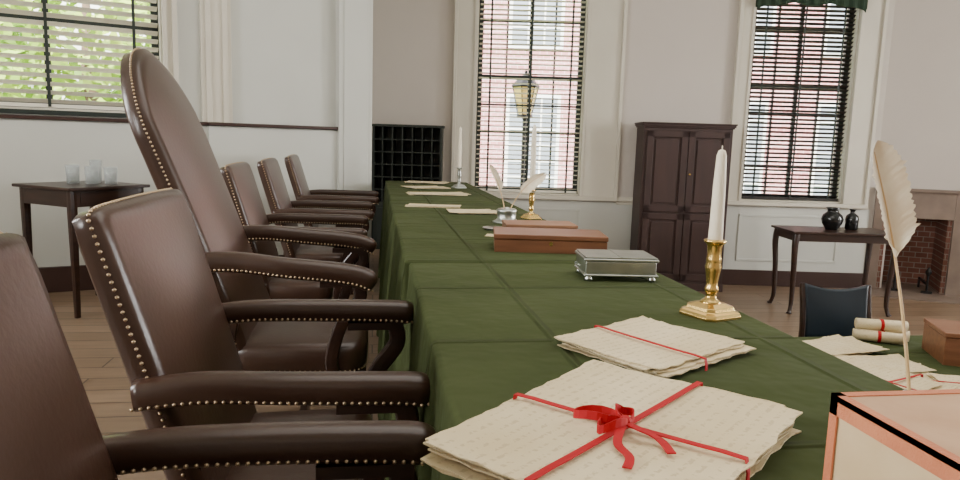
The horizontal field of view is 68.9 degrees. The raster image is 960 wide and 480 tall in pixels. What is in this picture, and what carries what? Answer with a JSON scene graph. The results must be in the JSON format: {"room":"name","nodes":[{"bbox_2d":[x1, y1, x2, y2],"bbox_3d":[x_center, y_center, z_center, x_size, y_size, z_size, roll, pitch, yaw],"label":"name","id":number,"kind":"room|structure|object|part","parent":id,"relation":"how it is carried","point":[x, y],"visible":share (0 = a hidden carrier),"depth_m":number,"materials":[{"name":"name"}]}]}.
{"room":"historic council chamber","nodes":[
{"label":"historic council chamber","id":0,"kind":"room"},
{"bbox_2d":[0,0,335,130],"bbox_3d":[-2.961,-1.333,4.931,4.500,4.020,0.280,-3,9,-30],"label":"wall","id":1,"kind":"structure","parent":0,"point":[283,52],"depth_m":5.53,"materials":[{"name":"white paint"}]},
{"bbox_2d":[0,108,126,117],"bbox_3d":[-2.978,-0.883,4.851,1.650,0.030,0.140,-3,9,-30],"label":"sill","id":2,"kind":"structure","parent":1,"relation":"attached to","point":[2,110],"depth_m":4.83,"materials":[{"name":"white wood"}]},
{"bbox_2d":[0,0,158,110],"bbox_3d":[-3.001,-1.799,4.810,1.426,1.765,0.040,-3,9,-30],"label":"window","id":3,"kind":"structure","parent":1,"relation":"in","point":[151,4],"depth_m":4.95,"materials":[{"name":"black"}]},
{"bbox_2d":[0,0,158,110],"bbox_3d":[-2.964,-1.782,4.747,1.402,1.740,0.052,-3,9,-30],"label":"blind slats","id":4,"kind":"object","parent":3,"relation":"attached to","point":[105,105],"visible":0.7,"depth_m":4.88,"materials":[{"name":"beige wood"}]},
{"bbox_2d":[42,0,135,106],"bbox_3d":[-2.951,-1.791,4.724,1.104,1.755,0.015,-3,9,-29],"label":"tape","id":5,"kind":"object","parent":4,"relation":"attached to","point":[43,1],"depth_m":4.82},
{"bbox_2d":[0,0,178,112],"bbox_3d":[-3.039,-1.848,4.771,1.750,1.900,0.335,-3,9,-30],"label":"window frame","id":6,"kind":"structure","parent":1,"relation":"attached to","point":[167,9],"depth_m":5.10,"materials":[{"name":"white wood"}]},
{"bbox_2d":[0,119,336,266],"bbox_3d":[-2.864,-0.318,4.954,4.400,1.030,0.051,-3,9,-30],"label":"wainscoting","id":7,"kind":"structure","parent":1,"relation":"attached to","point":[31,151],"depth_m":4.97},
{"bbox_2d":[0,114,337,129],"bbox_3d":[-2.842,-0.843,4.869,4.400,0.025,0.076,-3,9,-30],"label":"trim","id":8,"kind":"structure","parent":1,"relation":"attached to","point":[1,115],"depth_m":5.03,"materials":[{"name":"wood"}]},
{"bbox_2d":[38,255,368,292],"bbox_3d":[-2.880,0.272,5.034,4.400,0.180,0.057,-3,9,-30],"label":"baseboard","id":9,"kind":"structure","parent":1,"relation":"attached to","point":[58,278],"depth_m":4.96,"materials":[{"name":"brown"}]},
{"bbox_2d":[199,0,232,122],"bbox_3d":[-1.973,-2.123,5.192,0.220,2.470,0.050,-3,9,-30],"label":"pilaster","id":10,"kind":"object","parent":1,"relation":"attached to","point":[214,15],"visible":0.95,"depth_m":5.28,"materials":[{"name":"white wood"}]},
{"bbox_2d":[336,0,372,236],"bbox_3d":[-1.038,-1.643,5.787,0.290,3.530,0.100,-3,9,-30],"label":"pilaster","id":11,"kind":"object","parent":1,"relation":"attached to","point":[354,18],"depth_m":5.80,"materials":[{"name":"white wood"}]},
{"bbox_2d":[48,249,384,479],"bbox_3d":[-2.026,0.911,2.440,5.215,0.318,10.120,0,8,-9],"label":"floor","id":12,"kind":"structure","parent":0,"point":[90,341],"depth_m":3.46,"materials":[{"name":"brown wood"}]},
{"bbox_2d":[12,180,149,317],"bbox_3d":[-2.561,0.036,4.547,0.560,0.800,0.560,6,9,26],"label":"side table","id":13,"kind":"object","parent":12,"relation":"on","point":[72,195],"visible":0.74,"depth_m":4.29,"materials":[{"name":"brown wood"}]},
{"bbox_3d":[-2.324,-0.271,4.390,0.006,0.075,0.380,6,9,26],"label":"drawer","id":14,"kind":"part","parent":13,"relation":"part of","materials":[{"name":"brown wood"}]},
{"bbox_2d":[0,231,435,479],"bbox_3d":[-0.315,0.527,0.744,0.583,1.026,0.633,0,8,-9],"label":"leather armchair","id":15,"kind":"object","parent":12,"relation":"on","point":[49,428],"visible":0.94,"depth_m":0.90,"materials":[{"name":"brown leather"}]},
{"bbox_3d":[-0.306,0.692,0.769,0.501,0.693,0.590,0,8,-9],"label":"wood frame","id":16,"kind":"part","parent":15,"relation":"part of","materials":[{"name":"brown wood"}]},
{"bbox_2d":[120,48,377,409],"bbox_3d":[-0.787,0.063,2.515,0.827,1.427,0.803,0,8,-9],"label":"armchair","id":17,"kind":"object","parent":12,"relation":"on","point":[174,146],"visible":0.72,"depth_m":2.27,"materials":[{"name":"leather"}]},
{"bbox_3d":[-0.698,0.420,2.581,0.559,0.708,0.724,0,8,-9],"label":"wood frame","id":18,"kind":"part","parent":17,"relation":"part of","materials":[{"name":"brown wood"}]},
{"bbox_3d":[-0.644,0.338,2.577,0.460,0.120,0.662,0,8,-9],"label":"seat","id":19,"kind":"part","parent":17,"relation":"part of","materials":[{"name":"leather"}]},
{"bbox_2d":[72,188,429,479],"bbox_3d":[-0.430,0.416,1.522,0.610,1.024,0.633,0,8,-9],"label":"leather armchair","id":20,"kind":"object","parent":12,"relation":"on","point":[144,256],"visible":0.82,"depth_m":1.26,"materials":[{"name":"brown leather"}]},
{"bbox_3d":[-0.408,0.505,1.538,0.350,0.120,0.522,0,8,-9],"label":"seat","id":21,"kind":"part","parent":20,"relation":"part of","materials":[{"name":"leather"}]},
{"bbox_3d":[-0.422,0.580,1.547,0.529,0.693,0.590,0,8,-9],"label":"wood frame","id":22,"kind":"part","parent":20,"relation":"part of","materials":[{"name":"brown wood"}]},
{"bbox_2d":[220,162,368,298],"bbox_3d":[-0.901,0.128,3.519,0.668,1.014,0.633,0,8,-9],"label":"leather armchair","id":23,"kind":"object","parent":12,"relation":"on","point":[239,179],"visible":0.48,"depth_m":3.30,"materials":[{"name":"brown leather"}]},
{"bbox_3d":[-0.910,0.212,3.530,0.350,0.120,0.522,0,8,-9],"label":"seat","id":24,"kind":"part","parent":23,"relation":"part of","materials":[{"name":"leather"}]},
{"bbox_3d":[-0.894,0.287,3.543,0.589,0.693,0.590,0,8,-9],"label":"wood frame","id":25,"kind":"part","parent":23,"relation":"part of","materials":[{"name":"brown wood"}]},
{"bbox_2d":[257,158,373,261],"bbox_3d":[-0.996,0.009,4.346,0.668,1.014,0.633,0,8,-9],"label":"leather armchair","id":26,"kind":"object","parent":12,"relation":"on","point":[269,170],"visible":0.53,"depth_m":4.11,"materials":[{"name":"brown leather"}]},
{"bbox_3d":[-1.004,0.093,4.357,0.350,0.120,0.522,0,8,-9],"label":"seat","id":27,"kind":"part","parent":26,"relation":"part of","materials":[{"name":"leather"}]},
{"bbox_3d":[-0.989,0.168,4.370,0.589,0.693,0.590,0,8,-9],"label":"wood frame","id":28,"kind":"part","parent":26,"relation":"part of","materials":[{"name":"brown wood"}]},
{"bbox_2d":[284,154,379,294],"bbox_3d":[-1.110,-0.132,5.330,0.678,1.014,0.633,0,8,-9],"label":"leather armchair","id":29,"kind":"object","parent":12,"relation":"on","point":[293,165],"visible":0.45,"depth_m":5.05,"materials":[{"name":"brown leather"}]},
{"bbox_3d":[-1.123,-0.048,5.340,0.350,0.120,0.522,0,8,-9],"label":"seat","id":30,"kind":"part","parent":29,"relation":"part of","materials":[{"name":"leather"}]},
{"bbox_3d":[-1.102,0.028,5.354,0.599,0.693,0.590,0,8,-9],"label":"wood frame","id":31,"kind":"part","parent":29,"relation":"part of","materials":[{"name":"brown wood"}]},
{"bbox_2d":[372,124,444,248],"bbox_3d":[-0.756,-0.552,7.349,0.735,1.295,0.272,2,8,0],"label":"cabinet","id":32,"kind":"object","parent":12,"relation":"on","point":[400,152],"visible":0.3,"depth_m":7.35,"materials":[{"name":"black"}]},
{"bbox_2d":[378,181,507,296],"bbox_3d":[-0.338,0.007,5.297,0.851,0.780,2.160,0,8,-9],"label":"table","id":33,"kind":"object","parent":12,"relation":"on","point":[394,190],"visible":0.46,"depth_m":4.91,"materials":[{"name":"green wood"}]},
{"bbox_2d":[403,186,449,188],"bbox_3d":[-0.419,-0.406,5.377,0.353,0.010,0.231,-1,8,-20],"label":"loose papers","id":34,"kind":"object","parent":33,"relation":"on","point":[413,187],"visible":1,"depth_m":5.34,"materials":[{"name":"beige paper"}]},
{"bbox_2d":[404,181,448,183],"bbox_3d":[-0.457,-0.492,5.974,0.390,0.013,0.319,1,8,-3],"label":"loose papers","id":35,"kind":"object","parent":33,"relation":"on","point":[421,182],"visible":1,"depth_m":5.93,"materials":[{"name":"beige paper"}]},
{"bbox_2d":[406,192,470,195],"bbox_3d":[-0.281,-0.314,4.750,0.425,0.010,0.282,0,8,-12],"label":"loose papers","id":36,"kind":"object","parent":33,"relation":"on","point":[409,193],"visible":1,"depth_m":4.71,"materials":[{"name":"beige paper"}]},
{"bbox_2d":[451,126,466,187],"bbox_3d":[-0.157,-0.643,5.441,0.100,0.478,0.100,-2,9,-26],"label":"candlestick","id":37,"kind":"object","parent":33,"relation":"on","point":[458,185],"visible":0.99,"depth_m":5.43,"materials":[{"name":"grey metal"}]},
{"bbox_3d":[-0.162,-0.499,5.461,0.045,0.134,0.045,-2,9,-26],"label":"stem","id":38,"kind":"part","parent":37,"relation":"part of","materials":[{"name":"grey metal"}]},
{"bbox_2d":[458,126,461,167],"bbox_3d":[-0.155,-0.716,5.431,0.029,0.330,0.029,-2,9,-26],"label":"candle","id":39,"kind":"object","parent":37,"relation":"on","point":[460,129],"depth_m":5.42,"materials":[{"name":"wax"}]},
{"bbox_2d":[376,201,607,479],"bbox_3d":[-0.032,0.303,3.247,0.880,0.780,2.272,0,8,-9],"label":"tablecloth","id":40,"kind":"object","parent":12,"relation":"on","point":[413,234],"visible":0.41,"depth_m":2.70,"materials":[{"name":"green fabric"}]},
{"bbox_2d":[405,203,460,207],"bbox_3d":[-0.258,-0.190,3.876,0.311,0.008,0.147,1,8,-3],"label":"loose papers","id":41,"kind":"object","parent":40,"relation":"on","point":[409,204],"visible":1,"depth_m":3.84,"materials":[{"name":"beige paper"}]},
{"bbox_2d":[447,209,496,213],"bbox_3d":[-0.032,-0.148,3.611,0.287,0.010,0.241,0,8,-14],"label":"loose papers","id":42,"kind":"object","parent":40,"relation":"on","point":[459,211],"visible":0.96,"depth_m":3.59,"materials":[{"name":"beige paper"}]},
{"bbox_2d":[483,226,501,230],"bbox_3d":[0.060,-0.048,2.924,0.100,0.010,0.100,0,8,-9],"label":"dish","id":43,"kind":"object","parent":40,"relation":"on","point":[484,227],"visible":0.44,"depth_m":2.94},
{"bbox_2d":[489,164,546,223],"bbox_3d":[0.171,-0.209,3.183,0.274,0.264,0.128,0,8,-9],"label":"pewter inkpot","id":44,"kind":"object","parent":40,"relation":"on","point":[506,213],"visible":0.98,"depth_m":3.17,"materials":[{"name":"grey metal"}]},
{"bbox_2d":[493,207,516,223],"bbox_3d":[0.121,-0.114,3.189,0.128,0.070,0.128,0,8,-9],"label":"pot","id":45,"kind":"object","parent":44,"relation":"on","point":[506,213],"depth_m":3.15,"materials":[{"name":"grey metal"}]},
{"bbox_2d":[520,123,541,219],"bbox_3d":[0.254,-0.330,3.362,0.085,0.458,0.085,-2,9,-26],"label":"candlestick","id":46,"kind":"object","parent":40,"relation":"on","point":[530,215],"visible":0.91,"depth_m":3.35,"materials":[{"name":"gold metal"}]},
{"bbox_3d":[0.249,-0.184,3.382,0.040,0.117,0.040,-2,9,-26],"label":"stem","id":47,"kind":"part","parent":46,"relation":"part of","materials":[{"name":"gold metal"}]},
{"bbox_2d":[530,123,536,192],"bbox_3d":[0.255,-0.394,3.353,0.030,0.330,0.030,-2,9,-26],"label":"candle","id":48,"kind":"object","parent":46,"relation":"on","point":[534,130],"depth_m":3.34,"materials":[{"name":"wax"}]},
{"bbox_2d":[502,220,577,228],"bbox_3d":[0.246,-0.056,2.930,0.296,0.034,0.176,1,8,-5],"label":"box","id":49,"kind":"object","parent":40,"relation":"on","point":[505,223],"visible":0.62,"depth_m":2.87,"materials":[{"name":"brown"}]},
{"bbox_2d":[493,227,608,253],"bbox_3d":[0.237,0.001,2.426,0.381,0.060,0.206,2,8,0],"label":"box","id":50,"kind":"object","parent":40,"relation":"on","point":[506,239],"visible":0.95,"depth_m":2.33,"materials":[{"name":"brown wood"}]},
{"bbox_3d":[0.237,-0.021,2.424,0.381,0.016,0.206,2,8,0],"label":"lid","id":51,"kind":"part","parent":50,"relation":"part of","materials":[{"name":"brown wood"}]},
{"bbox_2d":[400,263,903,479],"bbox_3d":[0.315,0.626,1.010,0.850,0.780,2.519,0,8,-9],"label":"tablecloth","id":52,"kind":"object","parent":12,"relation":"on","point":[482,335],"visible":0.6,"depth_m":1.29,"materials":[{"name":"green fabric"}]},
{"bbox_2d":[420,359,802,479],"bbox_3d":[0.174,0.225,0.852,0.323,0.048,0.426,8,10,39],"label":"bundle","id":53,"kind":"object","parent":52,"relation":"on","point":[598,420],"visible":1,"depth_m":0.82,"materials":[{"name":"paper"}]},
{"bbox_2d":[574,249,658,281],"bbox_3d":[0.375,0.069,1.942,0.226,0.068,0.150,1,8,-3],"label":"box","id":54,"kind":"object","parent":52,"relation":"on","point":[589,262],"visible":1,"depth_m":1.87,"materials":[{"name":"grey metal"}]},
{"bbox_2d":[554,316,755,377],"bbox_3d":[0.313,0.186,1.256,0.291,0.022,0.250,-5,10,-39],"label":"bundle","id":55,"kind":"object","parent":52,"relation":"on","point":[643,344],"visible":1,"depth_m":1.23,"materials":[{"name":"paper"}]},
{"bbox_2d":[679,146,740,322],"bbox_3d":[0.507,-0.018,1.504,0.105,0.368,0.105,-3,9,-29],"label":"candlestick","id":56,"kind":"object","parent":52,"relation":"on","point":[709,308],"visible":1,"depth_m":1.49,"materials":[{"name":"gold metal"}]},
{"bbox_3d":[0.504,0.068,1.516,0.047,0.140,0.047,-3,9,-29],"label":"stem","id":57,"kind":"part","parent":56,"relation":"part of","materials":[{"name":"gold metal"}]},
{"bbox_2d":[708,146,726,239],"bbox_3d":[0.509,-0.095,1.494,0.030,0.212,0.030,-3,9,-29],"label":"candle","id":58,"kind":"object","parent":56,"relation":"on","point":[716,224],"depth_m":1.48,"materials":[{"name":"wax"}]},
{"bbox_2d":[822,389,959,479],"bbox_3d":[0.536,0.234,0.596,0.342,0.124,0.272,0,8,-9],"label":"box","id":59,"kind":"object","parent":52,"relation":"on","point":[907,434],"visible":1,"depth_m":0.65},
{"bbox_3d":[0.538,0.175,0.588,0.340,0.003,0.270,0,8,-9],"label":"lid","id":60,"kind":"part","parent":59,"relation":"part of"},
{"bbox_2d":[872,140,920,390],"bbox_3d":[0.549,0.062,0.909,0.141,0.377,0.072,0,8,-9],"label":"quill in inkwell","id":61,"kind":"object","parent":52,"relation":"on","point":[893,188],"visible":0.72,"depth_m":0.89,"materials":[{"name":"white"}]},
{"bbox_2d":[371,0,894,287],"bbox_3d":[1.497,-1.562,7.518,5.900,4.020,0.281,2,8,0],"label":"wall","id":62,"kind":"structure","parent":0,"point":[680,54],"depth_m":7.34,"materials":[{"name":"paint"}]},
{"bbox_2d":[474,0,585,190],"bbox_3d":[0.532,-1.729,7.479,1.116,2.435,0.040,2,8,0],"label":"window","id":63,"kind":"structure","parent":62,"relation":"in","point":[481,1],"depth_m":7.49,"materials":[{"name":"black"}]},
{"bbox_2d":[476,0,585,193],"bbox_3d":[0.531,-1.707,7.406,1.092,2.401,0.044,2,8,0],"label":"blind slats","id":64,"kind":"object","parent":63,"relation":"attached to","point":[557,1],"visible":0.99,"depth_m":7.40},
{"bbox_2d":[486,0,574,192],"bbox_3d":[0.532,-1.720,7.379,0.868,2.425,0.004,2,8,0],"label":"tape","id":65,"kind":"object","parent":64,"relation":"attached to","point":[492,0],"depth_m":7.40,"materials":[{"name":"fabric"}]},
{"bbox_2d":[451,0,627,196],"bbox_3d":[0.613,-1.778,7.464,1.780,2.570,0.335,2,8,0],"label":"window frame","id":66,"kind":"structure","parent":62,"relation":"attached to","point":[606,27],"depth_m":7.35,"materials":[{"name":"white wood"}]},
{"bbox_2d":[371,190,867,208],"bbox_3d":[1.478,-0.419,7.506,5.330,0.080,0.062,2,8,0],"label":"chair rail","id":67,"kind":"object","parent":62,"relation":"attached to","point":[619,200],"visible":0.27,"depth_m":7.47,"materials":[{"name":"white wood"}]},
{"bbox_2d":[519,207,837,262],"bbox_3d":[1.883,-0.058,7.568,3.980,0.510,0.025,2,8,0],"label":"panels","id":68,"kind":"object","parent":62,"relation":"attached to","point":[524,208],"depth_m":7.55,"materials":[{"name":"white wood"}]},
{"bbox_2d":[503,199,869,272],"bbox_3d":[1.993,-0.046,7.580,4.380,0.690,0.016,2,8,0],"label":"wainscoting","id":69,"kind":"structure","parent":62,"relation":"attached to","point":[613,220],"depth_m":7.57,"materials":[{"name":"white wood"}]},
{"bbox_2d":[721,269,862,287],"bbox_3d":[1.990,0.381,7.631,4.400,0.170,0.036,2,8,0],"label":"baseboard","id":70,"kind":"structure","parent":62,"relation":"attached to","point":[729,276],"depth_m":7.62,"materials":[{"name":"brown wood"}]},
{"bbox_2d":[742,4,854,198],"bbox_3d":[3.376,-1.645,7.479,1.066,2.435,0.040,2,8,0],"label":"window","id":71,"kind":"structure","parent":62,"relation":"in","point":[837,144],"depth_m":7.50,"materials":[{"name":"black"}]},
{"bbox_2d":[741,2,856,200],"bbox_3d":[3.375,-1.620,7.406,1.042,2.396,0.041,2,8,0],"label":"blind slats","id":72,"kind":"object","parent":71,"relation":"attached to","point":[785,197],"visible":0.77,"depth_m":7.41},
{"bbox_2d":[751,5,846,200],"bbox_3d":[3.375,-1.636,7.379,0.830,2.425,0.004,2,8,0],"label":"tape","id":73,"kind":"object","parent":72,"relation":"attached to","point":[842,46],"depth_m":7.40,"materials":[{"name":"fabric"}]},
{"bbox_2d":[728,0,889,204],"bbox_3d":[3.422,-1.694,7.464,1.520,2.570,0.335,2,8,0],"label":"window frame","id":74,"kind":"structure","parent":62,"relation":"attached to","point":[872,26],"depth_m":7.35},
{"bbox_2d":[756,0,867,9],"bbox_3d":[3.406,-2.653,7.166,1.120,0.550,0.100,2,8,0],"label":"valance ends","id":75,"kind":"object","parent":62,"relation":"attached to","point":[757,1],"visible":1,"depth_m":7.15,"materials":[{"name":"green fabric"}]},
{"bbox_2d":[758,0,866,12],"bbox_3d":[3.405,-2.632,7.123,1.110,0.580,0.027,2,8,0],"label":"valance","id":76,"kind":"object","parent":62,"relation":"attached to","point":[860,4],"depth_m":7.15,"materials":[{"name":"green fabric"}]},
{"bbox_2d":[697,285,959,336],"bbox_3d":[1.698,1.054,3.729,15.500,0.100,12.500,0,8,-9],"label":"floor","id":77,"kind":"structure","parent":0,"point":[750,300],"depth_m":6.66,"materials":[{"name":"brown wood"}]},
{"bbox_2d":[630,122,737,291],"bbox_3d":[2.071,-0.345,7.279,0.950,1.710,0.385,2,8,0],"label":"tall cabinet","id":78,"kind":"object","parent":77,"relation":"on","point":[675,163],"visible":0.83,"depth_m":7.10,"materials":[{"name":"brown wood"}]},
{"bbox_3d":[2.096,-1.167,7.164,0.950,0.050,0.385,2,8,0],"label":"cornice","id":79,"kind":"part","parent":78,"relation":"part of","materials":[{"name":"brown wood"}]},
{"bbox_2d":[767,225,897,316],"bbox_3d":[3.271,0.285,6.523,0.980,0.767,0.500,2,8,0],"label":"side table","id":80,"kind":"object","parent":77,"relation":"on","point":[870,236],"visible":0.87,"depth_m":6.33,"materials":[{"name":"brown wood"}]},
{"bbox_2d":[821,207,843,229],"bbox_3d":[3.246,-0.197,6.450,0.190,0.205,0.190,0,8,-9],"label":"jug","id":81,"kind":"object","parent":80,"relation":"on","point":[832,219],"visible":1,"depth_m":6.39,"materials":[{"name":"black ceramic"}]},
{"bbox_2d":[844,209,858,230],"bbox_3d":[3.443,-0.190,6.481,0.116,0.195,0.116,0,8,-9],"label":"bottle","id":82,"kind":"object","parent":80,"relation":"on","point":[851,219],"visible":1,"depth_m":6.44,"materials":[{"name":"black ceramic"}]},
{"bbox_2d":[798,283,870,336],"bbox_3d":[1.690,0.652,3.220,0.420,0.842,0.449,2,8,1],"label":"chair","id":83,"kind":"object","parent":77,"relation":"on","point":[826,312],"visible":0.41,"depth_m":3.34,"materials":[{"name":"black leather"}]},
{"bbox_2d":[795,335,959,375],"bbox_3d":[1.671,0.834,2.266,1.619,0.740,1.329,0,8,-9],"label":"table","id":84,"kind":"object","parent":77,"relation":"on","point":[916,353],"visible":0.06,"depth_m":2.56,"materials":[{"name":"green cloth fabric"}]},
{"bbox_2d":[803,334,889,359],"bbox_3d":[1.297,0.394,2.562,0.356,0.025,0.258,-3,9,-32],"label":"papers","id":85,"kind":"object","parent":84,"relation":"on","point":[837,344],"visible":0.66,"depth_m":2.58,"materials":[{"name":"beige paper"}]},
{"bbox_2d":[852,328,903,344],"bbox_3d":[1.538,0.373,2.698,0.180,0.044,0.044,5,9,23],"label":"document","id":86,"kind":"object","parent":84,"relation":"on","point":[859,334],"visible":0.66,"depth_m":2.69,"materials":[{"name":"paper"}]},
{"bbox_2d":[854,318,908,331],"bbox_3d":[1.556,0.329,2.715,0.180,0.044,0.044,3,8,11],"label":"document","id":87,"kind":"object","parent":86,"relation":"on","point":[859,323],"visible":0.91,"depth_m":2.70,"materials":[{"name":"paper"}]},
{"bbox_2d":[856,328,909,341],"bbox_3d":[1.580,0.367,2.749,0.180,0.044,0.044,5,9,23],"label":"document","id":88,"kind":"object","parent":84,"relation":"on","point":[908,332],"visible":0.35,"depth_m":2.71,"materials":[{"name":"paper"}]},
{"bbox_2d":[834,354,936,376],"bbox_3d":[1.357,0.426,2.370,0.317,0.018,0.256,2,8,3],"label":"papers","id":89,"kind":"object","parent":84,"relation":"on","point":[891,360],"visible":0.44,"depth_m":2.42,"materials":[{"name":"beige paper"}]},
{"bbox_2d":[856,362,959,389],"bbox_3d":[1.252,0.451,2.138,0.443,0.028,0.332,-3,9,-29],"label":"papers","id":90,"kind":"object","parent":84,"relation":"on","point":[895,375],"visible":0.23,"depth_m":2.21,"materials":[{"name":"white paper"}]},
{"bbox_2d":[920,373,959,388],"bbox_3d":[1.594,0.457,2.177,0.388,0.025,0.287,3,8,8],"label":"papers","id":91,"kind":"object","parent":84,"relation":"on","point":[950,379],"visible":0.56,"depth_m":2.24,"materials":[{"name":"white paper"}]},
{"bbox_2d":[921,318,959,366],"bbox_3d":[1.813,0.376,2.484,0.366,0.115,0.226,4,8,15],"label":"box","id":92,"kind":"object","parent":84,"relation":"on","point":[941,338],"visible":1,"depth_m":2.48,"materials":[{"name":"brown wood"}]},
{"bbox_3d":[1.814,0.327,2.478,0.366,0.016,0.226,4,8,15],"label":"lid","id":93,"kind":"part","parent":92,"relation":"part of","materials":[{"name":"brown wood"}]},
{"bbox_2d":[867,187,959,304],"bbox_3d":[4.725,0.019,7.441,1.040,1.120,1.000,5,9,21],"label":"fireplace","id":94,"kind":"object","parent":77,"relation":"on","point":[922,263],"visible":0.59,"depth_m":7.47,"materials":[{"name":"beige stone"}]},
{"bbox_2d":[871,0,959,288],"bbox_3d":[5.673,-1.352,6.900,3.020,4.020,0.120,5,9,21],"label":"wall","id":95,"kind":"structure","parent":0,"point":[921,121],"depth_m":7.24,"materials":[{"name":"paint"}]},
{"label":"outside","id":96,"kind":"structure","parent":0,"visible":0},
{"bbox_3d":[-3.765,-1.511,24.753,80.000,0.100,70.000,0,8,-9],"label":"ground","id":97,"kind":"structure","parent":96,"visible":0},
{"bbox_2d":[0,0,145,99],"bbox_3d":[-6.150,-5.200,15.227,11.400,10.000,0.501,2,8,0],"label":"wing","id":98,"kind":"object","parent":97,"relation":"on","point":[62,3],"visible":0.02,"depth_m":15.09},
{"bbox_2d":[0,0,150,101],"bbox_3d":[-6.521,-2.866,11.361,5.404,6.126,4.958,0,8,-9],"label":"leafy tree","id":99,"kind":"object","parent":97,"relation":"on","point":[11,77],"visible":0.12,"depth_m":10.74,"materials":[{"name":"green plant"}]},
{"bbox_2d":[512,71,539,185],"bbox_3d":[0.680,-1.109,11.181,0.460,3.120,0.398,0,8,-9],"label":"street lamp","id":100,"kind":"object","parent":97,"relation":"on","point":[516,81],"visible":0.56,"depth_m":10.96,"materials":[{"name":"black metal"}]},
{"bbox_3d":[0.713,-2.192,11.030,0.400,0.430,0.346,0,8,-9],"label":"pane","id":101,"kind":"part","parent":100,"relation":"part of","materials":[{"name":"clear glass"}]},
{"bbox_2d":[479,0,839,194],"bbox_3d":[5.848,-4.982,16.217,12.600,10.000,0.500,2,8,0],"label":"facade","id":102,"kind":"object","parent":97,"relation":"on","point":[483,180],"visible":0.02,"depth_m":16.19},
{"bbox_2d":[504,0,842,194],"bbox_3d":[2.539,-3.820,15.867,13.099,5.800,0.935,1,8,-6],"label":"window","id":103,"kind":"structure","parent":102,"relation":"attached to","point":[511,2],"depth_m":16.23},
{"bbox_2d":[507,0,844,194],"bbox_3d":[2.561,-3.783,15.611,12.900,5.600,1.040,2,8,0],"label":"window glass","id":104,"kind":"structure","parent":103,"relation":"in","point":[517,181],"depth_m":16.25,"materials":[{"name":"glass"}]}
]}

